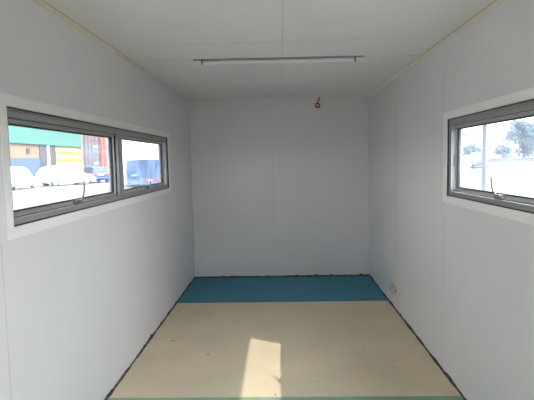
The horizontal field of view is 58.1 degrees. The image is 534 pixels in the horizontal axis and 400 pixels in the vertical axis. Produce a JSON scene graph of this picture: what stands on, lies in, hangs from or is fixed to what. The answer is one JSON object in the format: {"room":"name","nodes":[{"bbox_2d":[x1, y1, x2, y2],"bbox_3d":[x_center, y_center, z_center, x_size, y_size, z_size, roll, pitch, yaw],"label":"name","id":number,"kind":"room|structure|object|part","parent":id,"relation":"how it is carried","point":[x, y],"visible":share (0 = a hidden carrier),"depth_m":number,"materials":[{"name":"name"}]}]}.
{"room":"portable cabin interior","nodes":[
{"label":"portable cabin interior","id":0,"kind":"room"},
{"bbox_2d":[0,0,194,399],"bbox_3d":[-1.148,0.159,2.902,0.075,2.500,7.342,-1,5,2],"label":"wall","id":1,"kind":"structure","parent":0,"point":[83,297],"depth_m":2.92,"materials":[{"name":"white paint"}]},
{"bbox_2d":[1,243,11,399],"bbox_3d":[-1.122,0.794,2.100,0.001,1.225,0.004,-1,5,2],"label":"trim","id":2,"kind":"structure","parent":1,"relation":"attached to","point":[1,243],"depth_m":2.08,"materials":[{"name":"grey"}]},
{"bbox_2d":[0,93,170,240],"bbox_3d":[-1.195,-0.274,3.630,0.205,0.649,3.181,-1,5,2],"label":"window","id":3,"kind":"structure","parent":1,"relation":"in","point":[11,116],"depth_m":2.83,"materials":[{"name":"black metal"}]},
{"bbox_3d":[-1.177,-0.203,2.878,0.050,0.454,1.440,-1,5,2],"label":"sash","id":4,"kind":"part","parent":3,"relation":"part of","materials":[{"name":"silver metal"}]},
{"bbox_3d":[-1.144,0.024,2.895,0.038,0.052,0.085,-1,5,2],"label":"handle","id":5,"kind":"part","parent":3,"relation":"part of","materials":[{"name":"grey metal"}]},
{"bbox_3d":[-1.131,-0.041,2.934,0.012,0.122,0.108,-1,5,0],"label":"lever","id":6,"kind":"part","parent":3,"relation":"part of","materials":[{"name":"grey metal"}]},
{"bbox_3d":[-1.135,-0.329,4.399,0.050,0.454,1.404,-1,5,2],"label":"sash","id":7,"kind":"part","parent":3,"relation":"part of","materials":[{"name":"silver metal"}]},
{"bbox_2d":[32,0,143,68],"bbox_3d":[-1.159,-0.935,1.716,0.018,0.030,5.010,-1,5,2],"label":"trim","id":8,"kind":"structure","parent":1,"relation":"attached to","point":[41,3],"depth_m":2.90,"materials":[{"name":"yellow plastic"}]},
{"bbox_2d":[104,277,194,399],"bbox_3d":[-1.079,1.341,2.998,0.024,0.046,7.192,-1,5,2],"label":"baseboard","id":9,"kind":"structure","parent":1,"relation":"attached to","point":[110,393],"depth_m":4.07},
{"bbox_2d":[43,0,494,99],"bbox_3d":[0.052,-1.096,2.764,2.526,0.075,7.342,-1,5,2],"label":"ceiling","id":10,"kind":"structure","parent":0,"point":[156,25],"depth_m":3.21,"materials":[{"name":"white paint"}]},
{"bbox_2d":[138,59,192,60],"bbox_3d":[-0.832,-1.132,3.889,0.490,0.002,0.020,-1,5,2],"label":"trim","id":11,"kind":"structure","parent":10,"relation":"attached to","point":[176,59],"depth_m":3.88,"materials":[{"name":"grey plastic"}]},
{"bbox_2d":[193,55,363,65],"bbox_3d":[0.093,-1.128,3.885,1.380,0.047,0.048,-1,5,0],"label":"ceiling light","id":12,"kind":"object","parent":10,"relation":"attached to","point":[196,62],"visible":1,"depth_m":3.88,"materials":[{"name":"grey plastic"}]},
{"bbox_2d":[281,0,283,96],"bbox_3d":[0.091,-1.058,2.766,0.004,0.001,7.192,-1,5,2],"label":"trim","id":13,"kind":"structure","parent":10,"relation":"attached to","point":[283,0],"depth_m":3.33,"materials":[{"name":"grey"}]},
{"bbox_2d":[135,37,436,45],"bbox_3d":[0.069,-1.107,3.359,2.376,0.001,0.004,-1,5,2],"label":"trim","id":14,"kind":"structure","parent":10,"relation":"attached to","point":[427,37],"depth_m":3.36,"materials":[{"name":"grey"}]},
{"bbox_2d":[189,96,368,276],"bbox_3d":[0.176,-0.164,6.486,2.376,2.500,0.075,-1,5,2],"label":"wall","id":15,"kind":"structure","parent":0,"point":[317,185],"depth_m":6.45,"materials":[{"name":"white paint"}]},
{"bbox_2d":[271,101,274,273],"bbox_3d":[0.081,-0.169,6.450,0.004,2.380,0.001,-1,5,2],"label":"trim","id":16,"kind":"structure","parent":15,"relation":"attached to","point":[271,101],"depth_m":6.43,"materials":[{"name":"grey plastic"}]},
{"bbox_2d":[195,273,369,277],"bbox_3d":[0.198,1.031,6.503,2.376,0.035,0.095,-1,5,2],"label":"baseboard","id":17,"kind":"structure","parent":15,"relation":"attached to","point":[360,274],"depth_m":6.51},
{"bbox_2d":[322,95,368,96],"bbox_3d":[1.030,-1.365,6.322,0.619,0.020,0.012,-1,5,2],"label":"trim","id":18,"kind":"structure","parent":15,"relation":"attached to","point":[355,95],"depth_m":6.32,"materials":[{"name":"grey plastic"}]},
{"bbox_2d":[108,276,463,399],"bbox_3d":[0.102,1.378,2.969,2.526,0.091,7.342,-1,5,2],"label":"floor","id":19,"kind":"structure","parent":0,"point":[326,337],"depth_m":4.00,"materials":[{"name":"beige laminate"}]},
{"bbox_2d":[369,0,533,399],"bbox_3d":[1.301,0.116,2.831,0.075,2.500,7.342,-1,5,2],"label":"wall","id":20,"kind":"structure","parent":0,"point":[480,292],"depth_m":3.25,"materials":[{"name":"white paint"}]},
{"bbox_2d":[369,65,409,95],"bbox_3d":[1.307,-1.285,5.309,0.014,0.023,2.022,-1,5,2],"label":"trim","id":21,"kind":"structure","parent":20,"relation":"attached to","point":[407,67],"depth_m":4.98,"materials":[{"name":"yellow plastic"}]},
{"bbox_2d":[389,283,395,294],"bbox_3d":[1.322,0.936,5.054,0.042,0.083,0.158,-1,5,2],"label":"wall socket","id":22,"kind":"object","parent":20,"relation":"attached to","point":[392,288],"visible":1,"depth_m":5.00,"materials":[{"name":"beige plastic"}]},
{"bbox_2d":[395,78,396,285],"bbox_3d":[1.319,-0.150,4.920,0.002,2.156,0.045,-1,5,2],"label":"trim","id":23,"kind":"structure","parent":20,"relation":"attached to","point":[396,78],"depth_m":4.92,"materials":[{"name":"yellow plastic"}]},
{"bbox_2d":[369,274,466,399],"bbox_3d":[1.279,1.302,2.930,0.025,0.041,7.192,-1,5,2],"label":"baseboard","id":24,"kind":"structure","parent":20,"relation":"attached to","point":[447,375],"depth_m":4.00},
{"bbox_2d":[442,232,443,352],"bbox_3d":[1.293,0.628,3.525,0.001,1.225,0.003,-1,5,2],"label":"trim","id":25,"kind":"structure","parent":20,"relation":"attached to","point":[443,232],"depth_m":3.53,"materials":[{"name":"grey"}]},
{"bbox_2d":[409,0,504,65],"bbox_3d":[1.206,-0.984,1.727,0.017,0.029,5.170,-1,5,2],"label":"trim","id":26,"kind":"structure","parent":20,"relation":"attached to","point":[493,5],"depth_m":3.06,"materials":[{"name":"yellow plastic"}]},
{"bbox_2d":[442,87,533,224],"bbox_3d":[1.329,-0.181,1.886,0.205,0.649,3.171,-1,5,2],"label":"window","id":27,"kind":"structure","parent":20,"relation":"in","point":[452,159],"depth_m":2.83,"materials":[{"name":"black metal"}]},
{"bbox_3d":[1.311,-0.234,2.655,0.050,0.454,1.400,-1,5,2],"label":"sash","id":28,"kind":"part","parent":27,"relation":"part of","materials":[{"name":"silver metal"}]},
{"bbox_3d":[1.274,-0.070,2.689,0.012,0.122,0.108,-1,5,3],"label":"lever","id":29,"kind":"part","parent":27,"relation":"part of","materials":[{"name":"grey metal"}]},
{"bbox_3d":[1.287,-0.005,2.650,0.038,0.052,0.085,-1,5,2],"label":"handle","id":30,"kind":"part","parent":27,"relation":"part of","materials":[{"name":"grey metal"}]},
{"label":"outside","id":31,"kind":"structure","parent":0,"visible":0},
{"bbox_2d":[12,162,533,209],"bbox_3d":[12.509,-5.776,89.519,300.000,0.300,300.000,-1,5,2],"label":"ground","id":32,"kind":"structure","parent":31,"point":[515,181],"depth_m":31.92,"materials":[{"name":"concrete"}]},
{"bbox_2d":[12,178,36,189],"bbox_3d":[-18.234,-1.537,34.476,1.780,1.559,4.360,-1,5,0],"label":"parked car","id":33,"kind":"object","parent":32,"relation":"on","point":[15,187],"visible":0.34,"depth_m":34.25,"materials":[{"name":"white paint"}]},
{"bbox_2d":[11,167,39,185],"bbox_3d":[-18.238,-1.726,34.491,1.933,1.316,4.389,-1,5,0],"label":"car cover","id":34,"kind":"object","parent":33,"relation":"on","point":[20,175],"visible":0.7,"depth_m":33.98,"materials":[{"name":"white fabric"}]},
{"bbox_2d":[8,125,82,176],"bbox_3d":[-30.000,-5.349,52.859,9.350,6.600,24.950,-1,5,2],"label":"warehouse","id":35,"kind":"structure","parent":32,"relation":"on","point":[32,149],"depth_m":54.17,"materials":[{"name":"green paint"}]},
{"bbox_3d":[-25.496,-4.273,54.832,0.080,3.950,1.650,-1,5,2],"label":"door","id":36,"kind":"part","parent":35,"relation":"part of","materials":[{"name":"white metal"}]},
{"bbox_3d":[-25.408,-4.359,55.851,0.200,3.950,0.400,-1,5,2],"label":"post","id":37,"kind":"part","parent":35,"relation":"part of","materials":[{"name":"white paint"}]},
{"bbox_3d":[-25.441,-4.437,56.799,0.080,3.950,1.400,-1,5,2],"label":"door","id":38,"kind":"part","parent":35,"relation":"part of","materials":[{"name":"white metal"}]},
{"bbox_2d":[54,146,81,169],"bbox_3d":[-25.298,-4.850,61.454,0.110,4.000,7.450,-1,5,2],"label":"roller shutter","id":39,"kind":"object","parent":35,"relation":"hanging from","point":[64,155],"depth_m":61.11,"materials":[{"name":"yellow"}]},
{"bbox_2d":[35,175,94,185],"bbox_3d":[-16.659,-2.012,39.721,1.820,1.579,4.410,3,6,41],"label":"parked car","id":40,"kind":"object","parent":32,"relation":"on","point":[56,183],"visible":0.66,"depth_m":39.10,"materials":[{"name":"white paint"}]},
{"bbox_2d":[36,165,95,182],"bbox_3d":[-16.644,-2.200,39.728,1.974,1.336,4.439,3,6,41],"label":"car cover","id":41,"kind":"object","parent":40,"relation":"on","point":[60,173],"visible":0.98,"depth_m":38.63,"materials":[{"name":"white fabric"}]},
{"bbox_2d":[81,158,84,171],"bbox_3d":[-30.997,-5.419,78.271,2.360,2.590,6.062,-3,5,-20],"label":"shipping container","id":42,"kind":"object","parent":32,"relation":"on","point":[82,160],"visible":0.15,"depth_m":75.78,"materials":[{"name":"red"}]},
{"bbox_2d":[81,142,83,157],"bbox_3d":[-31.050,-8.009,78.057,2.360,2.590,6.062,-3,5,-20],"label":"shipping container","id":43,"kind":"object","parent":42,"relation":"on","point":[82,148],"visible":0.21,"depth_m":75.66,"materials":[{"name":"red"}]},
{"bbox_2d":[84,158,99,167],"bbox_3d":[-28.721,-5.532,79.085,2.360,2.590,6.062,-3,5,-20],"label":"shipping container","id":44,"kind":"object","parent":32,"relation":"on","point":[89,162],"visible":0.63,"depth_m":76.23,"materials":[{"name":"grey metal"}]},
{"bbox_3d":[-28.221,-5.298,76.137,1.035,2.330,0.085,-3,5,-20],"label":"door","id":45,"kind":"part","parent":44,"relation":"part of","materials":[{"name":"grey metal"}]},
{"bbox_2d":[83,142,99,157],"bbox_3d":[-28.773,-8.123,78.871,2.360,2.590,6.062,-3,5,-20],"label":"shipping container","id":46,"kind":"object","parent":44,"relation":"on","point":[91,149],"visible":0.97,"depth_m":76.08,"materials":[{"name":"grey metal"}]},
{"bbox_3d":[-28.273,-7.889,75.923,1.035,2.330,0.085,-3,5,-20],"label":"door","id":47,"kind":"part","parent":46,"relation":"part of","materials":[{"name":"grey metal"}]},
{"bbox_2d":[83,135,98,141],"bbox_3d":[-28.826,-10.713,78.656,2.360,2.590,6.062,-3,5,-20],"label":"shipping container","id":48,"kind":"object","parent":46,"relation":"on","point":[86,138],"visible":0.31,"depth_m":75.88,"materials":[{"name":"grey metal"}]},
{"bbox_3d":[-28.326,-10.479,75.708,1.035,2.330,0.085,-3,5,-20],"label":"door","id":49,"kind":"part","parent":48,"relation":"part of","materials":[{"name":"red metal"}]},
{"bbox_3d":[-27.286,-7.938,76.276,1.035,2.330,0.085,-3,5,-20],"label":"door","id":50,"kind":"part","parent":46,"relation":"part of","materials":[{"name":"grey metal"}]},
{"bbox_3d":[-27.234,-5.347,76.490,1.035,2.330,0.085,-3,5,-20],"label":"door","id":51,"kind":"part","parent":44,"relation":"part of","materials":[{"name":"grey metal"}]},
{"bbox_2d":[81,167,108,182],"bbox_3d":[-15.944,-2.334,44.291,1.760,1.439,4.160,-5,6,-36],"label":"parked car","id":52,"kind":"object","parent":32,"relation":"on","point":[100,173],"visible":0.56,"depth_m":42.85,"materials":[{"name":"blue paint"}]},
{"bbox_2d":[100,158,107,170],"bbox_3d":[-26.445,-5.645,79.899,2.360,2.590,6.062,-3,5,-20],"label":"shipping container","id":53,"kind":"object","parent":32,"relation":"on","point":[103,161],"visible":0.3,"depth_m":76.88,"materials":[{"name":"red metal"}]},
{"bbox_2d":[99,142,107,157],"bbox_3d":[-26.497,-8.236,79.685,2.360,2.590,6.062,-3,5,-20],"label":"shipping container","id":54,"kind":"object","parent":53,"relation":"on","point":[103,145],"visible":0.4,"depth_m":76.66,"materials":[{"name":"red metal"}]},
{"bbox_2d":[99,137,106,141],"bbox_3d":[-26.549,-10.826,79.471,2.360,2.590,6.062,-3,5,-20],"label":"shipping container","id":55,"kind":"object","parent":54,"relation":"on","point":[101,139],"visible":0.1,"depth_m":76.54,"materials":[{"name":"red metal"}]},
{"bbox_3d":[-25.997,-8.002,76.737,1.035,2.330,0.085,-3,5,-20],"label":"door","id":56,"kind":"part","parent":54,"relation":"part of","materials":[{"name":"red metal"}]},
{"bbox_2d":[122,140,158,170],"bbox_3d":[-18.619,-12.256,106.890,27.000,11.000,14.030,-1,5,2],"label":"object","id":57,"kind":"structure","parent":32,"relation":"on","point":[130,149],"depth_m":100.27,"materials":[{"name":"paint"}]},
{"bbox_2d":[126,158,159,186],"bbox_3d":[-9.367,-2.132,36.546,2.434,2.049,5.062,-2,5,-14],"label":"lorry","id":58,"kind":"object","parent":32,"relation":"on","point":[138,171],"visible":0.91,"depth_m":34.16,"materials":[{"name":"blue metal"}]},
{"bbox_2d":[463,139,481,156],"bbox_3d":[58.154,-13.986,135.746,7.268,6.673,5.159,-1,5,2],"label":"tree","id":59,"kind":"object","parent":32,"relation":"on","point":[473,145],"visible":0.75,"depth_m":135.06,"materials":[{"name":"green plant"}]},
{"bbox_2d":[471,152,487,168],"bbox_3d":[29.772,-5.595,67.360,1.960,2.300,4.830,1,5,22],"label":"delivery van","id":60,"kind":"object","parent":32,"relation":"on","point":[476,157],"visible":0.65,"depth_m":65.79,"materials":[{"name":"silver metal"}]},
{"bbox_2d":[482,125,486,189],"bbox_3d":[10.069,-2.932,22.195,0.320,5.230,0.320,-1,5,2],"label":"steel pole","id":61,"kind":"object","parent":32,"relation":"on","point":[484,145],"visible":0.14,"depth_m":22.21,"materials":[{"name":"grey metal"}]},
{"bbox_2d":[462,167,533,168],"bbox_3d":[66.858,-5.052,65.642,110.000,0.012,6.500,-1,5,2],"label":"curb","id":62,"kind":"structure","parent":32,"relation":"on","point":[495,167],"depth_m":66.42,"materials":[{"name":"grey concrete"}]},
{"bbox_2d":[470,157,533,162],"bbox_3d":[83.504,-10.854,125.432,120.000,1.050,0.300,-1,5,2],"label":"wall","id":63,"kind":"structure","parent":32,"relation":"on","point":[488,159],"depth_m":125.86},
{"bbox_2d":[470,165,533,167],"bbox_3d":[66.950,-5.438,69.021,110.000,0.220,0.300,-1,5,2],"label":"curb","id":64,"kind":"structure","parent":32,"relation":"on","point":[522,165],"depth_m":69.81,"materials":[{"name":"grey concrete"}]},
{"bbox_2d":[490,140,516,157],"bbox_3d":[66.367,-13.761,134.479,7.401,6.118,5.111,-1,5,2],"label":"tree","id":65,"kind":"object","parent":32,"relation":"on","point":[503,149],"visible":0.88,"depth_m":133.98,"materials":[{"name":"green plant"}]},
{"bbox_2d":[501,154,513,157],"bbox_3d":[65.081,-11.318,129.765,4.760,1.999,1.840,-1,5,-2],"label":"parked car","id":66,"kind":"object","parent":32,"relation":"on","point":[504,155],"visible":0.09,"depth_m":129.03,"materials":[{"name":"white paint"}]},
{"bbox_2d":[500,119,533,157],"bbox_3d":[79.258,-18.573,146.848,15.485,13.111,10.415,-1,5,2],"label":"tree","id":67,"kind":"object","parent":32,"relation":"on","point":[526,133],"visible":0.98,"depth_m":145.50,"materials":[{"name":"green plant"}]}
]}

